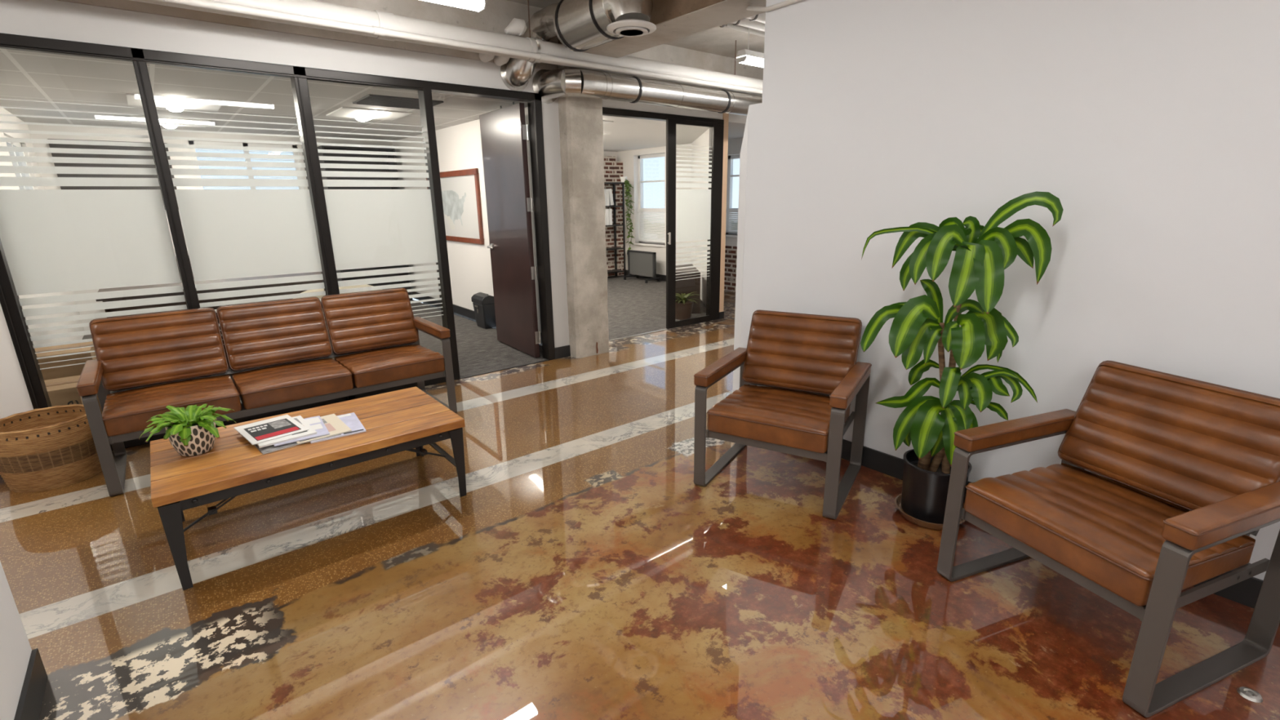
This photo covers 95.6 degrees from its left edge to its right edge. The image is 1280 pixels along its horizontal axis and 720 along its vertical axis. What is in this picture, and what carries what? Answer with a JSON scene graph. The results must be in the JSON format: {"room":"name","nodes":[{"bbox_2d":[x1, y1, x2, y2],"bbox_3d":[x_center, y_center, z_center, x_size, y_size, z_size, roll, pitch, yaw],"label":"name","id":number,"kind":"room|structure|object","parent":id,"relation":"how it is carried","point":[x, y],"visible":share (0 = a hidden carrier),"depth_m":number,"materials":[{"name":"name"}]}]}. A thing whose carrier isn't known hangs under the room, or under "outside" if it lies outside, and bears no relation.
{"room":"office waiting area","nodes":[
{"label":"office waiting area","id":0,"kind":"room"},
{"bbox_2d":[0,560,31,719],"bbox_3d":[-0.315,0.113,-0.482,0.125,2.770,4.835,-13,20,-37],"label":"wall","id":1,"kind":"structure","parent":0,"point":[15,650],"depth_m":1.56,"materials":[{"name":"white paint"}]},
{"bbox_2d":[13,648,48,719],"bbox_3d":[-0.246,1.384,-0.083,0.012,0.105,4.835,-13,20,-37],"label":"baseboard","id":2,"kind":"structure","parent":1,"relation":"attached to","point":[32,695],"depth_m":1.61,"materials":[{"name":"black"}]},
{"bbox_2d":[0,107,84,345],"bbox_3d":[-4.828,-0.964,4.465,0.120,2.300,4.320,-13,20,-37],"label":"wall","id":3,"kind":"structure","parent":0,"point":[8,118],"depth_m":4.94,"materials":[{"name":"white"}]},
{"bbox_2d":[4,135,34,189],"bbox_3d":[-5.488,-1.426,5.167,0.060,1.030,1.150,-13,20,-37],"label":"window","id":4,"kind":"structure","parent":3,"relation":"in","point":[8,144],"depth_m":5.27,"materials":[{"name":"white glass"}]},
{"bbox_2d":[27,124,392,330],"bbox_3d":[-3.334,-2.075,8.384,7.600,2.300,0.120,-13,20,-37],"label":"wall","id":5,"kind":"structure","parent":0,"point":[31,127],"depth_m":6.44,"materials":[{"name":"white paint"}]},
{"bbox_2d":[47,138,178,209],"bbox_3d":[-5.673,-1.998,6.316,0.960,0.720,0.029,-13,20,-37],"label":"wall panel","id":6,"kind":"object","parent":5,"relation":"attached to","point":[51,145],"visible":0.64,"depth_m":6.23,"materials":[{"name":"grey"}]},
{"bbox_2d":[188,140,303,189],"bbox_3d":[-4.750,-2.031,7.156,1.100,1.210,0.115,-13,20,-37],"label":"window","id":7,"kind":"structure","parent":5,"relation":"in","point":[190,142],"depth_m":7.02,"materials":[{"name":"white glass"}]},
{"bbox_2d":[196,149,296,177],"bbox_3d":[-4.725,-2.020,7.127,0.980,1.084,0.035,-13,20,-37],"label":"blind","id":8,"kind":"object","parent":7,"relation":"attached to","point":[245,151],"depth_m":7.04,"materials":[{"name":"white"}]},
{"bbox_2d":[0,0,568,418],"bbox_3d":[-2.731,-0.698,3.348,5.305,2.335,0.116,-13,20,-37],"label":"wall","id":9,"kind":"structure","parent":0,"point":[47,19],"depth_m":3.38,"materials":[{"name":"grey paint"}]},
{"bbox_2d":[0,32,555,451],"bbox_3d":[-2.032,-0.768,3.901,3.211,2.161,0.118,-13,20,-37],"label":"glass wall","id":10,"kind":"structure","parent":9,"relation":"in","point":[51,241],"depth_m":3.45,"materials":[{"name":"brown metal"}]},
{"bbox_2d":[479,102,541,357],"bbox_3d":[-1.180,-1.126,5.179,0.100,2.113,0.859,-12,19,-36],"label":"door","id":11,"kind":"structure","parent":10,"relation":"attached to","point":[504,132],"depth_m":5.11,"materials":[{"name":"brown wood"}]},
{"bbox_2d":[460,360,549,378],"bbox_3d":[-1.115,0.073,4.848,0.808,0.004,0.025,-13,20,-37],"label":"trim","id":12,"kind":"structure","parent":9,"relation":"attached to","point":[544,360],"depth_m":4.82,"materials":[{"name":"black"}]},
{"bbox_2d":[555,345,570,359],"bbox_3d":[-0.689,-0.071,5.166,0.159,0.100,0.012,-13,20,-37],"label":"baseboard","id":13,"kind":"structure","parent":9,"relation":"attached to","point":[563,351],"depth_m":5.16,"materials":[{"name":"black"}]},
{"bbox_2d":[82,299,546,403],"bbox_3d":[-3.392,-0.109,5.835,3.500,0.120,4.438,-13,20,-37],"label":"floor","id":14,"kind":"structure","parent":0,"point":[479,350],"depth_m":5.56,"materials":[{"name":"grey carpet"}]},
{"bbox_2d":[44,374,83,406],"bbox_3d":[-3.451,0.309,3.471,0.230,0.346,0.321,-13,20,-37],"label":"cardboard box","id":15,"kind":"object","parent":14,"relation":"on","point":[61,391],"visible":0.18,"depth_m":3.37,"materials":[{"name":"brown"}]},
{"bbox_2d":[34,341,102,414],"bbox_3d":[-3.785,0.146,3.854,0.320,0.460,0.400,-13,20,-37],"label":"cardboard box","id":16,"kind":"object","parent":14,"relation":"on","point":[74,370],"visible":0.29,"depth_m":3.70,"materials":[{"name":"brown"}]},
{"bbox_2d":[95,271,323,375],"bbox_3d":[-3.505,-0.311,4.974,1.550,0.734,0.760,-13,20,-37],"label":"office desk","id":17,"kind":"object","parent":14,"relation":"on","point":[313,273],"visible":0.23,"depth_m":4.63,"materials":[{"name":"white"}]},
{"bbox_2d":[293,284,382,359],"bbox_3d":[-2.469,-0.275,4.860,1.058,0.699,0.736,-13,20,-37],"label":"office desk","id":18,"kind":"object","parent":14,"relation":"on","point":[366,285],"visible":0.06,"depth_m":4.64,"materials":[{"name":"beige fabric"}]},
{"bbox_2d":[317,145,413,300],"bbox_3d":[-3.692,-1.789,7.855,0.880,2.039,0.310,-13,20,-37],"label":"bookcase","id":19,"kind":"object","parent":14,"relation":"on","point":[322,147],"visible":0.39,"depth_m":7.79,"materials":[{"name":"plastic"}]},
{"bbox_2d":[471,292,496,328],"bbox_3d":[-1.716,-0.548,6.404,0.173,0.376,0.280,-13,20,-37],"label":"trash can","id":20,"kind":"object","parent":14,"relation":"on","point":[483,304],"visible":0.88,"depth_m":6.33,"materials":[{"name":"black plastic"}]},
{"bbox_2d":[0,48,746,151],"bbox_3d":[-2.022,-2.650,6.466,7.500,0.097,4.420,-13,20,-37],"label":"ceiling","id":21,"kind":"structure","parent":0,"point":[24,75],"depth_m":4.69,"materials":[{"name":"tile"}]},
{"bbox_2d":[129,115,209,128],"bbox_3d":[-4.673,-2.360,5.777,0.600,0.066,0.600,-13,20,-37],"label":"ceiling light","id":22,"kind":"object","parent":21,"relation":"attached to","point":[138,118],"depth_m":5.70,"materials":[{"name":"white plastic"}]},
{"bbox_2d":[125,93,224,111],"bbox_3d":[-3.752,-2.071,4.695,0.600,0.066,0.600,-13,20,-37],"label":"ceiling light","id":23,"kind":"object","parent":21,"relation":"attached to","point":[168,102],"depth_m":4.63,"materials":[{"name":"white plastic"}]},
{"bbox_2d":[326,106,412,121],"bbox_3d":[-2.533,-2.292,5.431,0.600,0.066,0.600,-13,20,-37],"label":"ceiling light","id":24,"kind":"object","parent":21,"relation":"attached to","point":[360,114],"depth_m":5.35,"materials":[{"name":"white plastic"}]},
{"bbox_2d":[352,93,443,109],"bbox_3d":[-2.000,-2.128,4.802,0.580,0.021,0.480,-13,20,-37],"label":"ceiling vent","id":25,"kind":"object","parent":21,"relation":"in","point":[369,100],"visible":0.81,"depth_m":4.72,"materials":[{"name":"grey"}]},
{"bbox_2d":[392,106,541,331],"bbox_3d":[-1.988,-1.624,6.702,0.130,2.300,4.320,-13,20,-37],"label":"wall","id":26,"kind":"structure","parent":0,"point":[459,147],"depth_m":6.60,"materials":[{"name":"white paint"}]},
{"bbox_2d":[426,168,484,244],"bbox_3d":[-2.178,-1.785,6.766,0.028,0.790,1.482,-13,20,-37],"label":"framed picture","id":27,"kind":"object","parent":26,"relation":"attached to","point":[460,188],"visible":0.63,"depth_m":6.56,"materials":[{"name":"paper"}]},
{"bbox_2d":[411,291,542,342],"bbox_3d":[-2.046,-0.557,6.973,0.013,0.100,4.230,-13,20,-37],"label":"baseboard","id":28,"kind":"structure","parent":26,"relation":"attached to","point":[463,311],"depth_m":7.23,"materials":[{"name":"black"}]},
{"bbox_2d":[422,275,716,346],"bbox_3d":[-0.477,-0.803,8.188,3.720,0.120,4.088,-13,20,-37],"label":"floor","id":29,"kind":"structure","parent":0,"point":[635,306],"depth_m":7.55,"materials":[{"name":"carpet"}]},
{"bbox_2d":[604,182,627,275],"bbox_3d":[-0.499,-2.230,10.070,0.474,1.619,0.402,-13,20,-37],"label":"rack","id":30,"kind":"object","parent":29,"relation":"on","point":[615,270],"visible":0.51,"depth_m":10.18,"materials":[{"name":"black metal"}]},
{"bbox_2d":[620,176,635,251],"bbox_3d":[-0.192,-2.489,9.937,0.257,1.243,0.244,-13,20,-37],"label":"trailing plant","id":31,"kind":"object","parent":30,"relation":"hanging from","point":[623,179],"visible":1,"depth_m":9.87,"materials":[{"name":"green plant"}]},
{"bbox_2d":[622,249,661,283],"bbox_3d":[0.028,-1.593,9.844,0.324,0.498,0.700,-13,20,-37],"label":"screen","id":32,"kind":"object","parent":29,"relation":"on","point":[641,263],"visible":1,"depth_m":9.80,"materials":[{"name":"black plastic"}]},
{"bbox_2d":[664,291,700,319],"bbox_3d":[0.482,-0.625,6.721,0.463,0.300,0.452,-13,20,-37],"label":"potted palm","id":33,"kind":"object","parent":29,"relation":"on","point":[683,307],"visible":0.88,"depth_m":6.67,"materials":[{"name":"brown"}]},
{"bbox_2d":[675,263,700,313],"bbox_3d":[0.550,-0.926,7.428,0.326,0.498,0.950,-1,16,-1],"label":"base cabinet","id":34,"kind":"object","parent":29,"relation":"on","point":[691,285],"visible":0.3,"depth_m":6.96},
{"bbox_2d":[604,151,617,161],"bbox_3d":[-1.849,-2.385,9.423,3.670,2.300,0.130,-13,20,-37],"label":"wall","id":35,"kind":"structure","parent":0,"point":[610,153],"depth_m":10.15,"materials":[{"name":"white"}]},
{"bbox_2d":[604,155,623,276],"bbox_3d":[-0.571,-2.512,10.268,0.620,2.060,0.140,-13,20,-37],"label":"brick pier","id":36,"kind":"object","parent":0,"point":[613,170],"visible":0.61,"depth_m":10.31,"materials":[{"name":"brick"}]},
{"bbox_2d":[506,0,764,57],"bbox_3d":[-0.386,-2.423,3.142,9.300,0.190,11.350,-13,20,-37],"label":"ceiling","id":37,"kind":"structure","parent":0,"point":[719,41],"depth_m":5.40,"materials":[{"name":"concrete"}]},
{"bbox_2d":[57,0,557,70],"bbox_3d":[-2.763,-2.036,3.000,5.315,0.429,0.200,-13,20,-37],"label":"ceiling beam","id":38,"kind":"structure","parent":37,"relation":"attached to","point":[497,15],"depth_m":3.81,"materials":[{"name":"concrete"}]},
{"bbox_2d":[479,53,494,62],"bbox_3d":[-1.077,-2.221,4.141,0.089,0.154,0.161,-13,20,-37],"label":"drain pipe","id":39,"kind":"object","parent":38,"relation":"attached to","point":[485,58],"visible":0.26,"depth_m":4.15,"materials":[{"name":"metal"}]},
{"bbox_2d":[493,55,509,66],"bbox_3d":[-0.992,-2.231,4.210,0.089,0.154,0.161,-13,20,-37],"label":"drain pipe","id":40,"kind":"object","parent":38,"relation":"attached to","point":[498,60],"visible":0.3,"depth_m":4.21,"materials":[{"name":"metal"}]},
{"bbox_2d":[532,68,762,115],"bbox_3d":[0.279,-2.325,5.140,2.575,0.244,0.378,-13,20,-37],"label":"duct","id":41,"kind":"object","parent":38,"relation":"hanging from","point":[551,85],"visible":1,"depth_m":4.69,"materials":[{"name":"silver metal"}]},
{"bbox_2d":[130,0,763,95],"bbox_3d":[-1.588,-2.173,3.493,7.760,0.448,0.166,-13,20,-37],"label":"pipe","id":42,"kind":"object","parent":37,"relation":"hanging from","point":[312,8],"visible":0.61,"depth_m":3.78,"materials":[{"name":"metal"}]},
{"bbox_2d":[153,0,762,93],"bbox_3d":[-1.571,-1.950,3.440,7.640,0.047,0.047,-13,20,-37],"label":"pipe","id":43,"kind":"object","parent":42,"relation":"attached to","point":[379,31],"visible":0.98,"depth_m":3.60,"materials":[{"name":"metal"}]},
{"bbox_2d":[504,17,526,35],"bbox_3d":[-0.871,-2.329,4.061,0.166,0.107,0.110,-13,20,-37],"label":"trap","id":44,"kind":"object","parent":42,"relation":"on","point":[517,27],"visible":1,"depth_m":4.03,"materials":[{"name":"white paint"}]},
{"bbox_2d":[422,0,485,12],"bbox_3d":[-1.330,-1.991,2.744,1.206,0.405,0.106,-13,20,-37],"label":"pendant lamp","id":45,"kind":"object","parent":37,"relation":"hanging from","point":[478,6],"visible":1,"depth_m":3.08,"materials":[{"name":"white plastic"}]},
{"bbox_2d":[500,0,653,91],"bbox_3d":[-0.416,-2.230,3.941,1.376,0.600,0.398,14,21,42],"label":"duct","id":46,"kind":"object","parent":37,"relation":"hanging from","point":[580,25],"visible":0.77,"depth_m":3.80,"materials":[{"name":"silver metal"}]},
{"bbox_2d":[606,18,656,36],"bbox_3d":[-0.051,-2.019,3.535,0.304,0.048,0.304,-13,20,-37],"label":"diffuser","id":47,"kind":"object","parent":46,"relation":"attached to","point":[628,27],"visible":1,"depth_m":3.47,"materials":[{"name":"white plastic"}]},
{"bbox_2d":[581,0,766,57],"bbox_3d":[1.615,-1.897,2.138,0.340,0.345,7.100,-13,20,-37],"label":"cross beam","id":48,"kind":"structure","parent":37,"relation":"attached to","point":[726,11],"depth_m":3.73,"materials":[{"name":"concrete"}]},
{"bbox_2d":[557,0,724,44],"bbox_3d":[1.547,-1.845,1.953,0.008,0.337,6.890,-13,20,-37],"label":"board","id":49,"kind":"object","parent":48,"relation":"attached to","point":[663,11],"depth_m":3.56,"materials":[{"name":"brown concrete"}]},
{"bbox_2d":[720,22,764,36],"bbox_3d":[-0.162,-2.385,3.691,6.100,0.183,0.046,-13,20,-37],"label":"ceiling pipe","id":50,"kind":"object","parent":37,"relation":"attached to","point":[730,25],"visible":0.11,"depth_m":4.46,"materials":[{"name":"metal"}]},
{"bbox_2d":[725,18,764,31],"bbox_3d":[-0.076,-2.340,3.595,6.100,0.220,0.072,-13,20,-37],"label":"ceiling pipe","id":51,"kind":"object","parent":37,"relation":"attached to","point":[756,25],"visible":0.16,"depth_m":4.29,"materials":[{"name":"metal"}]},
{"bbox_2d":[735,27,764,67],"bbox_3d":[1.243,-2.589,4.770,1.226,0.405,0.106,-13,20,-37],"label":"pendant lamp","id":52,"kind":"object","parent":37,"relation":"hanging from","point":[745,56],"visible":0.39,"depth_m":4.46,"materials":[{"name":"white plastic"}]},
{"bbox_2d":[745,12,765,23],"bbox_3d":[0.025,-2.317,3.473,6.100,0.202,0.084,-13,20,-37],"label":"ceiling pipe","id":53,"kind":"object","parent":37,"relation":"attached to","point":[761,17],"visible":0.19,"depth_m":4.11,"materials":[{"name":"metal"}]},
{"bbox_2d":[0,289,1279,719],"bbox_3d":[0.285,0.585,3.178,9.300,0.120,9.350,-13,20,-37],"label":"floor","id":54,"kind":"structure","parent":0,"point":[583,571],"depth_m":2.08,"materials":[{"name":"brown concrete"}]},
{"bbox_2d":[0,404,102,493],"bbox_3d":[-3.032,0.448,2.987,0.424,0.330,0.424,-11,19,-33],"label":"wicker basket","id":55,"kind":"object","parent":54,"relation":"on","point":[51,447],"visible":0.79,"depth_m":2.88,"materials":[{"name":"wicker"}]},
{"bbox_2d":[75,288,457,496],"bbox_3d":[-2.097,0.068,3.467,1.753,0.779,0.680,-13,20,-37],"label":"sofa","id":56,"kind":"object","parent":54,"relation":"on","point":[279,353],"visible":0.99,"depth_m":3.34,"materials":[{"name":"brown leather"}]},
{"bbox_2d":[90,308,227,391],"bbox_3d":[-2.662,-0.067,3.238,0.540,0.374,0.213,-13,20,-37],"label":"cushion","id":57,"kind":"object","parent":56,"relation":"on","point":[154,350],"depth_m":3.20,"materials":[{"name":"leather"}]},
{"bbox_2d":[102,374,241,436],"bbox_3d":[-2.472,0.210,3.079,0.540,0.124,0.508,-13,20,-37],"label":"seat cushion","id":58,"kind":"object","parent":56,"relation":"on","point":[126,412],"depth_m":3.00,"materials":[{"name":"leather"}]},
{"bbox_2d":[217,297,331,371],"bbox_3d":[-2.235,-0.166,3.574,0.540,0.374,0.213,-13,20,-37],"label":"cushion","id":59,"kind":"object","parent":56,"relation":"on","point":[259,336],"depth_m":3.53,"materials":[{"name":"leather"}]},
{"bbox_2d":[231,358,353,409],"bbox_3d":[-2.046,0.111,3.415,0.540,0.124,0.508,-13,20,-37],"label":"seat cushion","id":60,"kind":"object","parent":56,"relation":"on","point":[268,384],"depth_m":3.30,"materials":[{"name":"leather"}]},
{"bbox_2d":[320,288,418,355],"bbox_3d":[-1.809,-0.265,3.910,0.540,0.374,0.213,-13,20,-37],"label":"cushion","id":61,"kind":"object","parent":56,"relation":"on","point":[363,322],"depth_m":3.86,"materials":[{"name":"leather"}]},
{"bbox_2d":[333,344,444,387],"bbox_3d":[-1.619,0.012,3.751,0.540,0.124,0.508,-13,20,-37],"label":"seat cushion","id":62,"kind":"object","parent":56,"relation":"on","point":[372,366],"depth_m":3.63,"materials":[{"name":"leather"}]},
{"bbox_2d":[150,386,466,590],"bbox_3d":[-1.444,0.497,2.625,1.125,0.390,0.645,-13,20,-37],"label":"coffee table","id":63,"kind":"object","parent":54,"relation":"on","point":[408,419],"visible":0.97,"depth_m":2.36,"materials":[{"name":"brown wood"}]},
{"bbox_2d":[138,404,236,456],"bbox_3d":[-1.817,0.280,2.339,0.292,0.190,0.286,-4,16,-11],"label":"potted plant","id":64,"kind":"object","parent":63,"relation":"on","point":[192,432],"visible":1,"depth_m":2.30,"materials":[{"name":"plant"}]},
{"bbox_2d":[164,418,216,456],"bbox_3d":[-1.805,0.309,2.346,0.160,0.130,0.160,-13,20,-37],"label":"pot","id":65,"kind":"object","parent":63,"relation":"on","point":[201,441],"depth_m":2.29,"materials":[{"name":"ceramic"}]},
{"bbox_2d":[253,441,309,454],"bbox_3d":[-1.527,0.335,2.468,0.240,0.006,0.190,14,21,43],"label":"magazine","id":66,"kind":"object","parent":63,"relation":"on","point":[271,448],"visible":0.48,"depth_m":2.37,"materials":[{"name":"white paper"}]},
{"bbox_2d":[310,412,366,443],"bbox_3d":[-1.366,0.299,2.591,0.215,0.006,0.278,-11,19,-34],"label":"magazine","id":67,"kind":"object","parent":63,"relation":"on","point":[351,420],"visible":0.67,"depth_m":2.58,"materials":[{"name":"white paper"}]},
{"bbox_2d":[295,413,351,444],"bbox_3d":[-1.426,0.301,2.565,0.210,0.005,0.275,-14,20,-39],"label":"magazine","id":68,"kind":"object","parent":67,"relation":"on","point":[334,424],"visible":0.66,"depth_m":2.56,"materials":[{"name":"white paper"}]},
{"bbox_2d":[273,415,329,446],"bbox_3d":[-1.490,0.305,2.532,0.205,0.004,0.272,-12,19,-35],"label":"magazine","id":69,"kind":"object","parent":68,"relation":"on","point":[316,423],"visible":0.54,"depth_m":2.53,"materials":[{"name":"white paper"}]},
{"bbox_2d":[257,415,316,448],"bbox_3d":[-1.552,0.305,2.513,0.212,0.008,0.278,-14,21,-40],"label":"magazine","id":70,"kind":"object","parent":69,"relation":"on","point":[311,432],"visible":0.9,"depth_m":2.45,"materials":[{"name":"white paper"}]},
{"bbox_2d":[233,414,309,444],"bbox_3d":[-1.601,0.298,2.520,0.275,0.004,0.212,13,21,41],"label":"magazine","id":71,"kind":"object","parent":70,"relation":"on","point":[272,428],"visible":1,"depth_m":2.51,"materials":[{"name":"white paper"}]},
{"bbox_2d":[243,417,301,440],"bbox_3d":[-1.590,0.299,2.512,0.197,0.001,0.167,13,21,41],"label":"picture","id":72,"kind":"object","parent":71,"relation":"on","point":[268,430],"depth_m":2.51,"materials":[{"name":"grey"}]},
{"bbox_2d":[255,426,299,439],"bbox_3d":[-1.540,0.311,2.466,0.046,0.001,0.158,13,21,41],"label":"picture","id":73,"kind":"object","parent":71,"relation":"on","point":[287,430],"depth_m":2.47,"materials":[{"name":"red"}]},
{"bbox_2d":[268,419,290,428],"bbox_3d":[-1.593,0.283,2.568,0.095,0.001,0.065,13,21,41],"label":"picture","id":74,"kind":"object","parent":71,"relation":"on","point":[278,424],"depth_m":2.57,"materials":[{"name":"grey"}]},
{"bbox_2d":[304,417,320,424],"bbox_3d":[-1.536,0.286,2.595,0.185,0.001,0.080,-12,19,-35],"label":"picture","id":75,"kind":"object","parent":69,"relation":"on","point":[311,420],"depth_m":2.63,"materials":[{"name":"white paper"}]},
{"bbox_2d":[310,423,323,430],"bbox_3d":[-1.437,0.297,2.551,0.070,0.001,0.070,-12,19,-35],"label":"picture","id":76,"kind":"object","parent":69,"relation":"on","point":[315,426],"depth_m":2.56,"materials":[{"name":"white paper"}]},
{"bbox_2d":[324,422,336,431],"bbox_3d":[-1.416,0.308,2.528,0.145,0.001,0.110,-14,20,-39],"label":"picture","id":77,"kind":"object","parent":68,"relation":"on","point":[331,427],"depth_m":2.57,"materials":[{"name":"beige"}]},
{"bbox_2d":[314,434,341,440],"bbox_3d":[-1.394,0.306,2.554,0.110,0.001,0.230,-11,19,-34],"label":"picture","id":78,"kind":"object","parent":67,"relation":"on","point":[338,435],"depth_m":2.47,"materials":[{"name":"grey"}]},
{"bbox_2d":[343,429,364,434],"bbox_3d":[-1.246,0.312,2.528,0.080,0.001,0.015,-11,19,-34],"label":"picture","id":79,"kind":"object","parent":67,"relation":"on","point":[354,431],"depth_m":2.53,"materials":[{"name":"grey"}]},
{"bbox_2d":[557,65,608,358],"bbox_3d":[-0.525,-1.246,5.034,0.362,2.430,0.319,-13,20,-37],"label":"concrete column","id":80,"kind":"structure","parent":54,"relation":"on","point":[580,118],"depth_m":4.91,"materials":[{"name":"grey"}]},
{"bbox_2d":[693,310,871,519],"bbox_3d":[0.717,0.203,2.851,0.693,0.779,0.680,8,18,29],"label":"armchair","id":81,"kind":"object","parent":54,"relation":"on","point":[806,371],"visible":1,"depth_m":2.83,"materials":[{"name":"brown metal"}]},
{"bbox_2d":[707,384,850,453],"bbox_3d":[0.677,0.249,2.792,0.550,0.124,0.508,8,18,29],"label":"seat cushion","id":82,"kind":"object","parent":81,"relation":"on","point":[796,418],"depth_m":2.65,"materials":[{"name":"leather"}]},
{"bbox_2d":[742,311,862,394],"bbox_3d":[0.822,-0.039,2.976,0.550,0.374,0.213,8,18,29],"label":"cushion","id":83,"kind":"object","parent":81,"relation":"on","point":[785,352],"depth_m":2.94,"materials":[{"name":"leather"}]},
{"bbox_2d":[860,191,1063,529],"bbox_3d":[1.212,0.030,2.357,0.618,1.365,0.326,0,16,4],"label":"plant","id":84,"kind":"object","parent":54,"relation":"on","point":[983,253],"visible":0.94,"depth_m":2.29,"materials":[{"name":"green plant"}]},
{"bbox_2d":[937,360,1279,717],"bbox_3d":[1.527,0.468,1.865,0.680,0.779,0.693,-7,17,-20],"label":"armchair","id":85,"kind":"object","parent":54,"relation":"on","point":[1191,467],"visible":1,"depth_m":1.76,"materials":[{"name":"leather"}]},
{"bbox_2d":[964,462,1255,606],"bbox_3d":[1.453,0.503,1.845,0.508,0.124,0.550,-7,17,-20],"label":"seat cushion","id":86,"kind":"object","parent":85,"relation":"on","point":[1106,532],"depth_m":1.75,"materials":[{"name":"leather"}]},
{"bbox_2d":[1058,361,1279,531],"bbox_3d":[1.724,0.253,1.886,0.213,0.374,0.550,-7,17,-20],"label":"cushion","id":87,"kind":"object","parent":85,"relation":"on","point":[1177,445],"depth_m":1.85,"materials":[{"name":"leather"}]},
{"bbox_2d":[1236,686,1262,702],"bbox_3d":[1.705,0.932,1.623,0.052,0.010,0.052,-13,20,-37],"label":"cap","id":88,"kind":"object","parent":54,"relation":"on","point":[1249,694],"visible":1,"depth_m":1.62,"materials":[{"name":"grey metal"}]},
{"bbox_2d":[602,98,723,119],"bbox_3d":[0.168,-1.427,5.895,1.850,2.300,0.160,-13,20,-37],"label":"wall","id":89,"kind":"structure","parent":0,"point":[606,103],"depth_m":5.61,"materials":[{"name":"white"}]},
{"bbox_2d":[608,328,667,341],"bbox_3d":[-0.079,-0.245,5.935,0.950,0.006,0.030,-13,20,-37],"label":"trim","id":90,"kind":"structure","parent":89,"relation":"attached to","point":[663,329],"depth_m":5.96,"materials":[{"name":"grey metal"}]},
{"bbox_2d":[602,106,724,320],"bbox_3d":[0.170,-1.353,5.910,1.825,2.148,0.090,-13,20,-37],"label":"door frame","id":91,"kind":"structure","parent":89,"relation":"in","point":[613,112],"depth_m":6.24,"materials":[{"name":"brown metal"}]},
{"bbox_2d":[666,118,717,328],"bbox_3d":[0.551,-1.400,6.118,0.706,2.099,0.066,-13,20,-37],"label":"door","id":92,"kind":"structure","parent":91,"relation":"attached to","point":[690,213],"depth_m":6.09,"materials":[{"name":"black metal"}]},
{"bbox_2d":[617,137,742,275],"bbox_3d":[1.684,-2.318,8.144,0.210,2.770,6.550,-13,20,-37],"label":"wall","id":93,"kind":"structure","parent":0,"point":[629,158],"depth_m":9.88,"materials":[{"name":"white"}]},
{"bbox_2d":[625,269,666,280],"bbox_3d":[0.265,-1.437,10.020,0.015,0.100,1.700,-13,20,-37],"label":"baseboard","id":94,"kind":"structure","parent":93,"relation":"attached to","point":[663,277],"depth_m":9.97,"materials":[{"name":"black"}]},
{"bbox_2d":[631,153,666,247],"bbox_3d":[0.200,-2.699,9.841,0.200,1.490,0.860,-13,20,-37],"label":"window","id":95,"kind":"structure","parent":93,"relation":"in","point":[646,214],"depth_m":9.98,"materials":[{"name":"white plastic"}]},
{"bbox_2d":[637,208,665,243],"bbox_3d":[0.213,-2.306,9.957,0.050,0.550,0.730,-13,20,-37],"label":"blind","id":96,"kind":"object","parent":95,"relation":"attached to","point":[646,215],"depth_m":9.97,"materials":[{"name":"white"}]},
{"bbox_2d":[725,154,740,237],"bbox_3d":[1.462,-2.351,8.342,0.200,1.147,0.700,-13,20,-37],"label":"window","id":97,"kind":"structure","parent":93,"relation":"in","point":[730,215],"depth_m":8.54,"materials":[{"name":"white plastic"}]},
{"bbox_2d":[726,208,737,232],"bbox_3d":[1.474,-2.021,8.440,0.050,0.337,0.570,-13,20,-37],"label":"blind","id":98,"kind":"object","parent":97,"relation":"attached to","point":[730,224],"depth_m":8.57,"materials":[{"name":"white"}]},
{"bbox_2d":[603,44,763,96],"bbox_3d":[0.785,-2.917,6.053,3.510,0.470,0.112,-13,20,-37],"label":"wall","id":99,"kind":"structure","parent":0,"point":[664,53],"depth_m":5.78,"materials":[{"name":"paint"}]},
{"bbox_2d":[675,299,693,319],"bbox_3d":[0.499,-0.581,6.752,0.250,0.198,0.250,-13,20,-37],"label":"pot","id":100,"kind":"object","parent":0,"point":[682,311],"depth_m":6.67,"materials":[{"name":"brown"}]},
{"bbox_2d":[690,128,709,306],"bbox_3d":[0.848,-2.197,7.750,0.050,2.770,2.650,-1,16,-1],"label":"wall","id":101,"kind":"structure","parent":0,"point":[704,140],"depth_m":7.78,"materials":[{"name":"white"}]},
{"bbox_2d":[719,113,728,311],"bbox_3d":[0.889,-1.640,6.474,0.075,2.220,0.125,-13,20,-37],"label":"trim","id":102,"kind":"structure","parent":101,"relation":"attached to","point":[726,116],"depth_m":6.42,"materials":[{"name":"beige wood"}]},
{"bbox_2d":[724,245,737,291],"bbox_3d":[2.197,-1.097,7.668,0.015,0.660,4.300,-13,20,-37],"label":"brick wall","id":103,"kind":"structure","parent":0,"point":[731,252],"depth_m":8.65,"materials":[{"name":"brick"}]},
{"bbox_2d":[732,106,749,392],"bbox_3d":[0.668,-0.543,3.554,0.245,1.840,0.114,-13,20,-37],"label":"wall","id":104,"kind":"structure","parent":0,"point":[743,158],"depth_m":3.46,"materials":[{"name":"white"}]},
{"bbox_2d":[738,0,1279,580],"bbox_3d":[2.199,-0.480,1.526,0.120,2.770,4.880,-13,20,-37],"label":"wall","id":105,"kind":"structure","parent":0,"point":[1153,126],"depth_m":2.22,"materials":[{"name":"white paint"}]},
{"bbox_2d":[746,0,803,11],"bbox_3d":[1.330,-1.707,2.218,0.395,0.236,3.290,-10,18,-30],"label":"conduit","id":106,"kind":"object","parent":105,"relation":"attached to","point":[787,2],"visible":0.84,"depth_m":2.94,"materials":[{"name":"metal"}]},
{"bbox_2d":[841,439,1262,608],"bbox_3d":[2.165,0.815,1.844,0.012,0.105,4.880,-13,20,-37],"label":"baseboard","id":107,"kind":"structure","parent":105,"relation":"attached to","point":[1246,592],"depth_m":2.87,"materials":[{"name":"black"}]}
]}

